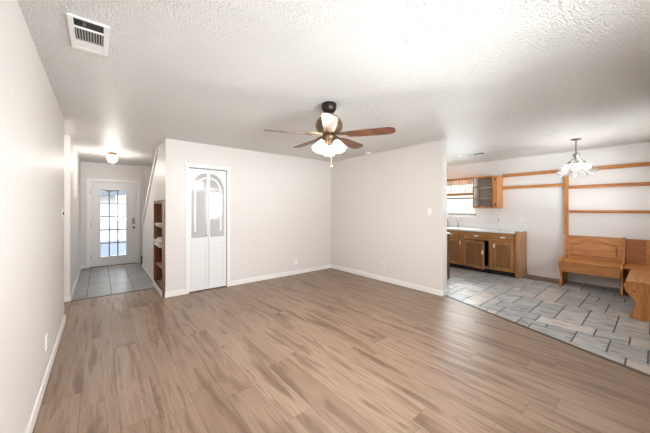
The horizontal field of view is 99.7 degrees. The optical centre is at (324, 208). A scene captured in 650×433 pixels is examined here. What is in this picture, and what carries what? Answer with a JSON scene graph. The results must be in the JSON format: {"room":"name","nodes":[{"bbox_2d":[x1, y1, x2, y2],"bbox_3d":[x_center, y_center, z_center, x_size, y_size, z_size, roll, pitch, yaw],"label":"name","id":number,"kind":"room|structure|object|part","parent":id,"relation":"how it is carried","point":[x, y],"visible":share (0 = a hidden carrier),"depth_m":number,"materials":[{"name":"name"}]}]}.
{"room":"living room","nodes":[
{"label":"living room","id":0,"kind":"room"},
{"bbox_2d":[0,0,79,432],"bbox_3d":[-2.851,0.140,2.847,0.125,2.440,8.860,0,0,-39],"label":"wall","id":1,"kind":"structure","parent":0,"point":[31,117],"depth_m":1.67,"materials":[{"name":"white paint"}]},
{"bbox_2d":[25,314,65,432],"bbox_3d":[-1.647,1.317,1.400,0.135,0.085,4.855,0,0,-39],"label":"baseboard","id":2,"kind":"structure","parent":1,"relation":"attached to","point":[33,417],"depth_m":2.03,"materials":[{"name":"white paint"}]},
{"bbox_2d":[45,333,47,350],"bbox_3d":[-2.214,1.058,2.180,0.010,0.115,0.070,0,0,-39],"label":"wall outlet","id":3,"kind":"object","parent":1,"relation":"attached to","point":[46,336],"visible":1,"depth_m":2.16,"materials":[{"name":"white plastic"}]},
{"bbox_2d":[71,265,85,299],"bbox_3d":[-4.612,1.317,5.160,0.103,0.085,2.810,0,0,-39],"label":"baseboard","id":4,"kind":"structure","parent":1,"relation":"attached to","point":[81,266],"depth_m":5.01,"materials":[{"name":"white paint"}]},
{"bbox_2d":[80,161,141,264],"bbox_3d":[-4.708,0.140,6.978,2.505,2.440,0.120,0,0,-39],"label":"wall","id":5,"kind":"structure","parent":0,"point":[94,170],"depth_m":6.41,"materials":[{"name":"white paint"}]},
{"bbox_2d":[86,178,139,267],"bbox_3d":[-5.093,0.331,6.624,1.018,2.066,0.198,0,0,-39],"label":"door","id":6,"kind":"structure","parent":5,"relation":"in","point":[94,187],"depth_m":6.55,"materials":[{"name":"white paint"}]},
{"bbox_3d":[-5.106,0.340,6.615,0.556,1.650,0.065,0,0,-39],"label":"glass moulding","id":7,"kind":"part","parent":6,"relation":"part of","materials":[{"name":"glass"}]},
{"bbox_2d":[142,166,151,255],"bbox_3d":[-3.089,0.140,6.024,1.218,2.440,3.409,0,0,-39],"label":"wall","id":8,"kind":"structure","parent":0,"point":[146,170],"depth_m":6.90,"materials":[{"name":"white paint"}]},
{"bbox_2d":[143,138,173,291],"bbox_3d":[-3.319,0.140,5.356,0.120,2.440,2.910,0,0,-39],"label":"wall","id":9,"kind":"structure","parent":0,"point":[162,186],"depth_m":4.26,"materials":[{"name":"white paint"}]},
{"bbox_2d":[142,263,152,280],"bbox_3d":[-3.679,1.317,5.688,0.014,0.085,1.940,0,0,-39],"label":"baseboard","id":10,"kind":"structure","parent":9,"relation":"attached to","point":[143,266],"depth_m":5.68,"materials":[{"name":"white paint"}]},
{"bbox_2d":[142,147,157,223],"bbox_3d":[-3.543,-0.362,5.623,0.168,1.434,2.231,0,0,-39],"label":"trim","id":11,"kind":"structure","parent":9,"relation":"attached to","point":[156,151],"depth_m":5.32,"materials":[{"name":"white paint"}]},
{"bbox_2d":[174,140,330,290],"bbox_3d":[-0.035,0.140,6.252,6.090,2.440,0.120,0,0,-39],"label":"wall","id":12,"kind":"structure","parent":0,"point":[280,205],"depth_m":5.25,"materials":[{"name":"white paint"}]},
{"bbox_2d":[185,163,229,293],"bbox_3d":[-1.984,0.318,4.636,0.721,2.085,0.137,0,0,-39],"label":"door","id":13,"kind":"structure","parent":12,"relation":"in","point":[205,189],"depth_m":4.60,"materials":[{"name":"white paint"}]},
{"bbox_2d":[191,173,205,237],"bbox_3d":[-2.082,-0.060,4.524,0.236,1.070,0.006,0,0,-39],"label":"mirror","id":14,"kind":"object","parent":13,"relation":"attached to","point":[198,180],"depth_m":4.52,"materials":[{"name":"white glass"}]},
{"bbox_3d":[-2.071,0.902,4.512,0.228,0.715,0.005,0,0,-39],"label":"panel moulding","id":15,"kind":"part","parent":13,"relation":"part of","materials":[{"name":"paint"}]},
{"bbox_3d":[-1.846,0.902,4.697,0.228,0.715,0.005,0,0,-39],"label":"panel moulding","id":16,"kind":"part","parent":13,"relation":"part of","materials":[{"name":"paint"}]},
{"bbox_2d":[210,174,223,236],"bbox_3d":[-1.857,-0.060,4.710,0.236,1.070,0.006,0,0,-39],"label":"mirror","id":17,"kind":"object","parent":13,"relation":"attached to","point":[216,180],"depth_m":4.70,"materials":[{"name":"white glass"}]},
{"bbox_2d":[165,264,330,297],"bbox_3d":[-1.151,1.317,5.246,3.352,0.085,0.015,0,0,-39],"label":"baseboard","id":18,"kind":"structure","parent":12,"relation":"attached to","point":[271,276],"depth_m":5.23,"materials":[{"name":"white paint"}]},
{"bbox_2d":[17,0,649,166],"bbox_3d":[-0.540,-1.130,4.749,8.800,0.100,8.920,0,0,-39],"label":"ceiling","id":19,"kind":"structure","parent":0,"point":[503,79],"depth_m":2.22,"materials":[{"name":"white paint"}]},
{"bbox_2d":[66,12,109,57],"bbox_3d":[-1.476,-1.069,1.719,0.189,0.022,0.410,0,0,-39],"label":"ceiling vent","id":20,"kind":"object","parent":19,"relation":"in","point":[87,35],"visible":1,"depth_m":1.69,"materials":[{"name":"white metal"}]},
{"bbox_2d":[107,152,117,162],"bbox_3d":[-4.110,-0.988,5.295,0.170,0.185,0.170,0,0,-39],"label":"ceiling light","id":21,"kind":"object","parent":19,"relation":"attached to","point":[111,157],"visible":1,"depth_m":5.24,"materials":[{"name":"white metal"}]},
{"bbox_2d":[263,101,395,167],"bbox_3d":[0.021,-0.750,2.864,1.275,0.659,1.237,0,0,-39],"label":"ceiling fan","id":22,"kind":"object","parent":19,"relation":"hanging from","point":[329,125],"visible":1,"depth_m":2.75,"materials":[{"name":"brown wood"}]},
{"bbox_3d":[-0.370,-0.752,2.688,0.465,0.036,0.136,0,0,-18],"label":"blade","id":23,"kind":"part","parent":22,"relation":"part of","materials":[{"name":"brown wood"}]},
{"bbox_3d":[-0.213,-0.752,3.172,0.136,0.036,0.465,0,0,-36],"label":"blade","id":24,"kind":"part","parent":22,"relation":"part of","materials":[{"name":"brown wood"}]},
{"bbox_3d":[-0.065,-0.633,2.764,0.137,0.150,0.119,0,0,-39],"label":"lamp shade","id":25,"kind":"part","parent":22,"relation":"part of","materials":[{"name":"white glass"}]},
{"bbox_3d":[0.044,-0.633,2.950,0.123,0.150,0.128,0,0,-39],"label":"lamp shade","id":26,"kind":"part","parent":22,"relation":"part of","materials":[{"name":"white glass"}]},
{"bbox_3d":[0.042,-0.752,2.390,0.136,0.036,0.465,0,0,0],"label":"blade","id":27,"kind":"part","parent":22,"relation":"part of","materials":[{"name":"brown wood"}]},
{"bbox_3d":[0.152,-0.633,2.765,0.117,0.150,0.136,0,0,-39],"label":"lamp shade","id":28,"kind":"part","parent":22,"relation":"part of","materials":[{"name":"white glass"}]},
{"bbox_3d":[0.296,-0.752,3.172,0.136,0.036,0.465,0,0,36],"label":"blade","id":29,"kind":"part","parent":22,"relation":"part of","materials":[{"name":"brown wood"}]},
{"bbox_3d":[0.453,-0.752,2.688,0.465,0.036,0.136,0,0,18],"label":"blade","id":30,"kind":"part","parent":22,"relation":"part of","materials":[{"name":"brown wood"}]},
{"bbox_2d":[459,152,486,156],"bbox_3d":[2.920,-1.073,5.407,0.180,0.014,0.480,0,0,-39],"label":"ceiling vent","id":31,"kind":"object","parent":19,"relation":"in","point":[478,153],"visible":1,"depth_m":5.39,"materials":[{"name":"white metal"}]},
{"bbox_2d":[562,138,590,170],"bbox_3d":[3.881,-0.792,4.237,0.519,0.576,0.529,0,0,-39],"label":"chandelier","id":32,"kind":"object","parent":19,"relation":"hanging from","point":[575,155],"visible":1,"depth_m":4.22,"materials":[{"name":"grey metal"}]},
{"bbox_2d":[32,263,649,432],"bbox_3d":[-0.524,1.388,4.730,8.700,0.064,8.868,0,0,-39],"label":"floor","id":33,"kind":"structure","parent":0,"point":[330,350],"depth_m":2.49,"materials":[{"name":"brown wood"}]},
{"bbox_2d":[70,287,154,301],"bbox_3d":[-3.321,1.359,4.380,1.105,0.012,0.035,0,0,-39],"label":"trim","id":34,"kind":"structure","parent":33,"relation":"on","point":[154,287],"depth_m":4.33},
{"bbox_2d":[153,200,164,296],"bbox_3d":[-2.703,0.610,4.669,0.282,1.500,0.934,0,0,-39],"label":"bookcase","id":35,"kind":"object","parent":33,"relation":"on","point":[158,206],"visible":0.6,"depth_m":4.89,"materials":[{"name":"brown wood"}]},
{"bbox_3d":[-2.677,1.287,4.661,0.232,0.024,0.802,0,0,-39],"label":"shelf","id":36,"kind":"part","parent":35,"relation":"part of","materials":[{"name":"brown wood"}]},
{"bbox_2d":[447,232,449,278],"bbox_3d":[1.841,0.907,5.267,1.014,0.905,0.645,0,0,-39],"label":"base cabinet","id":37,"kind":"object","parent":33,"relation":"on","point":[448,233],"visible":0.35,"depth_m":5.31,"materials":[{"name":"brown wood"}]},
{"bbox_2d":[447,230,464,268],"bbox_3d":[3.113,0.926,6.515,0.606,0.868,0.551,0,0,-39],"label":"base cabinet","id":38,"kind":"object","parent":33,"relation":"on","point":[456,237],"visible":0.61,"depth_m":6.25,"materials":[{"name":"brown wood"}]},
{"bbox_3d":[2.909,0.583,6.348,0.019,0.145,0.493,0,0,-39],"label":"drawer","id":39,"kind":"part","parent":38,"relation":"part of","materials":[{"name":"brown wood"}]},
{"bbox_3d":[2.915,0.963,6.352,0.005,0.471,0.389,0,0,-39],"label":"door panel","id":40,"kind":"part","parent":38,"relation":"part of","materials":[{"name":"brown wood"}]},
{"bbox_3d":[2.908,0.963,6.346,0.019,0.575,0.493,0,0,-39],"label":"door","id":41,"kind":"part","parent":38,"relation":"part of","materials":[{"name":"brown wood"}]},
{"bbox_2d":[463,231,492,273],"bbox_3d":[3.409,0.926,6.030,0.765,0.868,0.566,0,0,-39],"label":"base cabinet","id":42,"kind":"object","parent":33,"relation":"on","point":[476,245],"visible":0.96,"depth_m":5.91,"materials":[{"name":"brown wood"}]},
{"bbox_3d":[3.187,0.963,5.871,0.189,0.575,0.481,0,0,-39],"label":"door","id":43,"kind":"part","parent":42,"relation":"part of","materials":[{"name":"brown wood"}]},
{"bbox_3d":[3.195,0.963,5.874,0.005,0.471,0.404,0,0,-19],"label":"door panel","id":44,"kind":"part","parent":42,"relation":"part of","materials":[{"name":"brown wood"}]},
{"bbox_3d":[3.267,0.583,5.913,0.019,0.145,0.508,0,0,-39],"label":"drawer","id":45,"kind":"part","parent":42,"relation":"part of","materials":[{"name":"brown wood"}]},
{"bbox_2d":[491,231,526,278],"bbox_3d":[3.803,0.904,5.676,0.606,0.912,0.474,0,0,-39],"label":"base cabinet","id":46,"kind":"object","parent":33,"relation":"on","point":[508,251],"visible":0.99,"depth_m":5.50,"materials":[{"name":"brown wood"}]},
{"bbox_2d":[447,222,526,233],"bbox_3d":[3.240,0.410,6.375,0.594,0.160,2.270,0,0,-39],"label":"countertop","id":47,"kind":"structure","parent":46,"relation":"on","point":[463,226],"depth_m":6.07,"materials":[{"name":"white laminate"}]},
{"bbox_3d":[3.584,0.963,5.525,0.019,0.575,0.370,0,0,-39],"label":"door","id":48,"kind":"part","parent":46,"relation":"part of","materials":[{"name":"brown wood"}]},
{"bbox_3d":[3.591,0.963,5.531,0.005,0.471,0.266,0,0,-39],"label":"door panel","id":49,"kind":"part","parent":46,"relation":"part of","materials":[{"name":"brown wood"}]},
{"bbox_3d":[3.601,0.876,5.539,0.019,0.768,0.428,0,0,-39],"label":"frame","id":50,"kind":"part","parent":46,"relation":"part of","materials":[{"name":"brown wood"}]},
{"bbox_3d":[3.585,0.583,5.526,0.019,0.145,0.370,0,0,-39],"label":"drawer","id":51,"kind":"part","parent":46,"relation":"part of","materials":[{"name":"brown wood"}]},
{"bbox_3d":[3.951,0.904,5.519,0.576,0.912,0.044,0,0,-39],"label":"panel","id":52,"kind":"part","parent":46,"relation":"part of","materials":[{"name":"brown wood"}]},
{"bbox_2d":[445,295,649,376],"bbox_3d":[2.322,1.359,3.095,0.036,0.012,2.578,0,0,-20],"label":"trim","id":53,"kind":"structure","parent":33,"relation":"on","point":[567,343],"depth_m":2.79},
{"bbox_2d":[559,235,625,295],"bbox_3d":[4.587,0.920,4.719,0.590,0.880,0.770,0,0,-39],"label":"bench","id":54,"kind":"object","parent":33,"relation":"on","point":[588,255],"visible":0.98,"depth_m":4.74,"materials":[{"name":"brown wood"}]},
{"bbox_3d":[4.352,0.927,5.004,0.590,0.865,0.030,0,0,-39],"label":"panel","id":55,"kind":"part","parent":54,"relation":"part of","materials":[{"name":"brown wood"}]},
{"bbox_3d":[4.577,0.916,4.711,0.545,0.023,0.708,0,0,-39],"label":"seat","id":56,"kind":"part","parent":54,"relation":"part of","materials":[{"name":"brown wood"}]},
{"bbox_3d":[4.778,0.708,4.882,0.051,0.275,0.570,0,0,-39],"label":"raised panel","id":57,"kind":"part","parent":54,"relation":"part of","materials":[{"name":"brown wood"}]},
{"bbox_3d":[4.784,0.706,4.881,0.070,0.395,0.708,0,0,-39],"label":"backrest","id":58,"kind":"part","parent":54,"relation":"part of","materials":[{"name":"brown wood"}]},
{"bbox_3d":[4.822,0.920,4.433,0.590,0.880,0.030,0,0,-39],"label":"panel","id":59,"kind":"part","parent":54,"relation":"part of","materials":[{"name":"brown wood"}]},
{"bbox_2d":[623,239,649,291],"bbox_3d":[5.015,0.931,4.163,0.635,0.858,0.628,0,0,-39],"label":"bench","id":60,"kind":"object","parent":33,"relation":"on","point":[637,250],"visible":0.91,"depth_m":4.46,"materials":[{"name":"brown wood"}]},
{"bbox_3d":[5.001,0.916,4.152,0.600,0.023,0.628,0,0,-39],"label":"seat","id":61,"kind":"part","parent":60,"relation":"part of","materials":[{"name":"brown wood"}]},
{"bbox_3d":[5.301,0.709,4.252,0.049,0.388,0.403,0,0,-39],"label":"backrest","id":62,"kind":"part","parent":60,"relation":"part of","materials":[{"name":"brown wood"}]},
{"bbox_2d":[624,269,649,321],"bbox_3d":[4.349,0.935,3.572,1.065,0.850,0.561,0,0,-39],"label":"bench","id":63,"kind":"object","parent":33,"relation":"on","point":[637,282],"visible":1,"depth_m":3.37,"materials":[{"name":"brown wood"}]},
{"bbox_3d":[4.323,0.912,3.603,1.065,0.020,0.452,0,0,-39],"label":"seat","id":64,"kind":"part","parent":63,"relation":"part of","materials":[{"name":"brown wood"}]},
{"bbox_2d":[331,139,446,290],"bbox_3d":[1.038,0.140,5.334,0.140,2.440,2.660,0,0,-39],"label":"wall","id":65,"kind":"structure","parent":0,"point":[381,201],"depth_m":4.97,"materials":[{"name":"white paint"}]},
{"bbox_2d":[331,264,447,295],"bbox_3d":[1.047,1.317,5.322,0.170,0.085,2.660,0,0,-39],"label":"baseboard","id":66,"kind":"structure","parent":65,"relation":"attached to","point":[389,280],"depth_m":4.92,"materials":[{"name":"white paint"}]},
{"bbox_2d":[447,142,649,288],"bbox_3d":[3.918,0.140,6.130,0.140,2.440,5.330,0,0,-39],"label":"wall","id":67,"kind":"structure","parent":0,"point":[541,210],"depth_m":5.24,"materials":[{"name":"white paint"}]},
{"bbox_2d":[447,183,478,217],"bbox_3d":[3.250,-0.203,6.863,0.140,0.835,1.150,0,0,-39],"label":"window","id":68,"kind":"structure","parent":67,"relation":"in","point":[455,215],"depth_m":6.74,"materials":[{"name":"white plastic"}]},
{"bbox_3d":[3.279,-0.068,6.887,0.055,0.415,0.990,0,0,-39],"label":"sash rail","id":69,"kind":"part","parent":68,"relation":"part of","materials":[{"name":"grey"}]},
{"bbox_3d":[3.227,0.200,6.844,0.080,0.030,1.150,0,0,-39],"label":"sill","id":70,"kind":"part","parent":68,"relation":"part of","materials":[{"name":"white ceramic"}]},
{"bbox_2d":[473,175,502,207],"bbox_3d":[3.618,-0.361,6.097,0.362,0.698,0.490,0,0,-39],"label":"upper cabinet","id":71,"kind":"object","parent":67,"relation":"attached to","point":[487,190],"visible":1,"depth_m":6.16,"materials":[{"name":"brown wood"}]},
{"bbox_2d":[447,177,472,195],"bbox_3d":[2.938,-0.510,6.663,0.020,0.410,1.243,0,0,-39],"label":"window valance","id":72,"kind":"object","parent":71,"relation":"attached to","point":[469,178],"visible":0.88,"depth_m":6.38,"materials":[{"name":"brown wood"}]},
{"bbox_3d":[2.938,-0.335,6.663,0.020,0.060,1.243,0,0,-39],"label":"rail","id":73,"kind":"part","parent":72,"relation":"part of","materials":[{"name":"brown wood"}]},
{"bbox_3d":[2.938,-0.685,6.663,0.020,0.060,1.243,0,0,-39],"label":"rail","id":74,"kind":"part","parent":72,"relation":"part of","materials":[{"name":"brown wood"}]},
{"bbox_3d":[3.754,-0.361,6.209,0.007,0.662,0.454,0,0,-39],"label":"panel","id":75,"kind":"part","parent":71,"relation":"part of","materials":[{"name":"clear glass"}]},
{"bbox_2d":[502,183,563,188],"bbox_3d":[4.221,-0.455,5.612,0.050,0.060,1.021,0,0,-39],"label":"wall rail","id":76,"kind":"object","parent":67,"relation":"attached to","point":[560,184],"visible":1,"depth_m":5.55,"materials":[{"name":"brown wood"}]},
{"bbox_2d":[528,271,559,278],"bbox_3d":[4.385,1.317,5.440,0.015,0.085,0.590,0,0,-39],"label":"baseboard","id":77,"kind":"structure","parent":67,"relation":"attached to","point":[541,274],"depth_m":5.45,"materials":[{"name":"white paint"}]},
{"bbox_2d":[564,172,568,234],"bbox_3d":[4.572,-0.099,5.190,0.045,1.181,0.063,0,0,-39],"label":"wall post","id":78,"kind":"object","parent":67,"relation":"attached to","point":[566,174],"visible":1,"depth_m":5.17,"materials":[{"name":"brown wood"}]},
{"bbox_2d":[503,162,649,176],"bbox_3d":[4.672,-0.723,5.056,0.060,0.066,2.453,0,0,-39],"label":"wall rail","id":79,"kind":"object","parent":67,"relation":"attached to","point":[642,164],"visible":0.96,"depth_m":4.99,"materials":[{"name":"brown wood"}]},
{"bbox_2d":[568,210,649,213],"bbox_3d":[5.000,0.050,4.610,0.120,0.050,1.348,0,0,-39],"label":"wall shelf","id":80,"kind":"object","parent":67,"relation":"attached to","point":[571,211],"visible":1,"depth_m":4.70,"materials":[{"name":"brown wood"}]},
{"bbox_2d":[569,182,649,188],"bbox_3d":[5.007,-0.405,4.617,0.100,0.060,1.348,0,0,-39],"label":"wall shelf","id":81,"kind":"object","parent":67,"relation":"attached to","point":[635,183],"visible":1,"depth_m":4.71,"materials":[{"name":"brown wood"}]},
{"label":"outside","id":82,"kind":"structure","parent":0,"visible":0},
{"bbox_3d":[-6.353,1.670,7.723,120.000,0.380,140.000,0,0,-39],"label":"ground","id":83,"kind":"structure","parent":82,"visible":0},
{"bbox_2d":[101,190,125,221],"bbox_3d":[-27.181,-1.190,34.615,27.200,5.300,9.600,0,0,-39],"label":"house","id":84,"kind":"structure","parent":83,"relation":"on","point":[104,194],"depth_m":31.62,"materials":[{"name":"white"}]},
{"bbox_3d":[-25.403,0.310,30.879,5.000,2.300,0.070,0,0,-39],"label":"garage door","id":85,"kind":"part","parent":84,"relation":"part of","materials":[{"name":"white glass"}]},
{"bbox_3d":[-4.100,0.140,3.134,1.450,2.440,1.210,0,0,-39],"label":"wall","id":86,"kind":"structure","parent":0,"visible":0},
{"bbox_2d":[64,295,70,301],"bbox_3d":[-4.296,1.317,3.591,1.427,0.085,0.015,0,0,-39],"label":"baseboard","id":87,"kind":"structure","parent":86,"relation":"attached to","point":[66,298],"depth_m":4.01,"materials":[{"name":"white paint"}]},
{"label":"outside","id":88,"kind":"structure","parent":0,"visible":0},
{"bbox_2d":[101,221,125,240],"bbox_3d":[-23.153,1.470,29.719,18.000,0.020,44.680,0,0,-39],"label":"driveway","id":89,"kind":"structure","parent":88,"point":[121,224],"depth_m":17.67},
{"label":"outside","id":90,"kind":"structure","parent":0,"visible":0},
{"bbox_2d":[101,240,125,256],"bbox_3d":[-7.329,1.435,9.302,6.500,0.090,6.760,0,0,-39],"label":"floor","id":91,"kind":"structure","parent":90,"point":[113,246],"depth_m":9.61,"materials":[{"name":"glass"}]}
]}

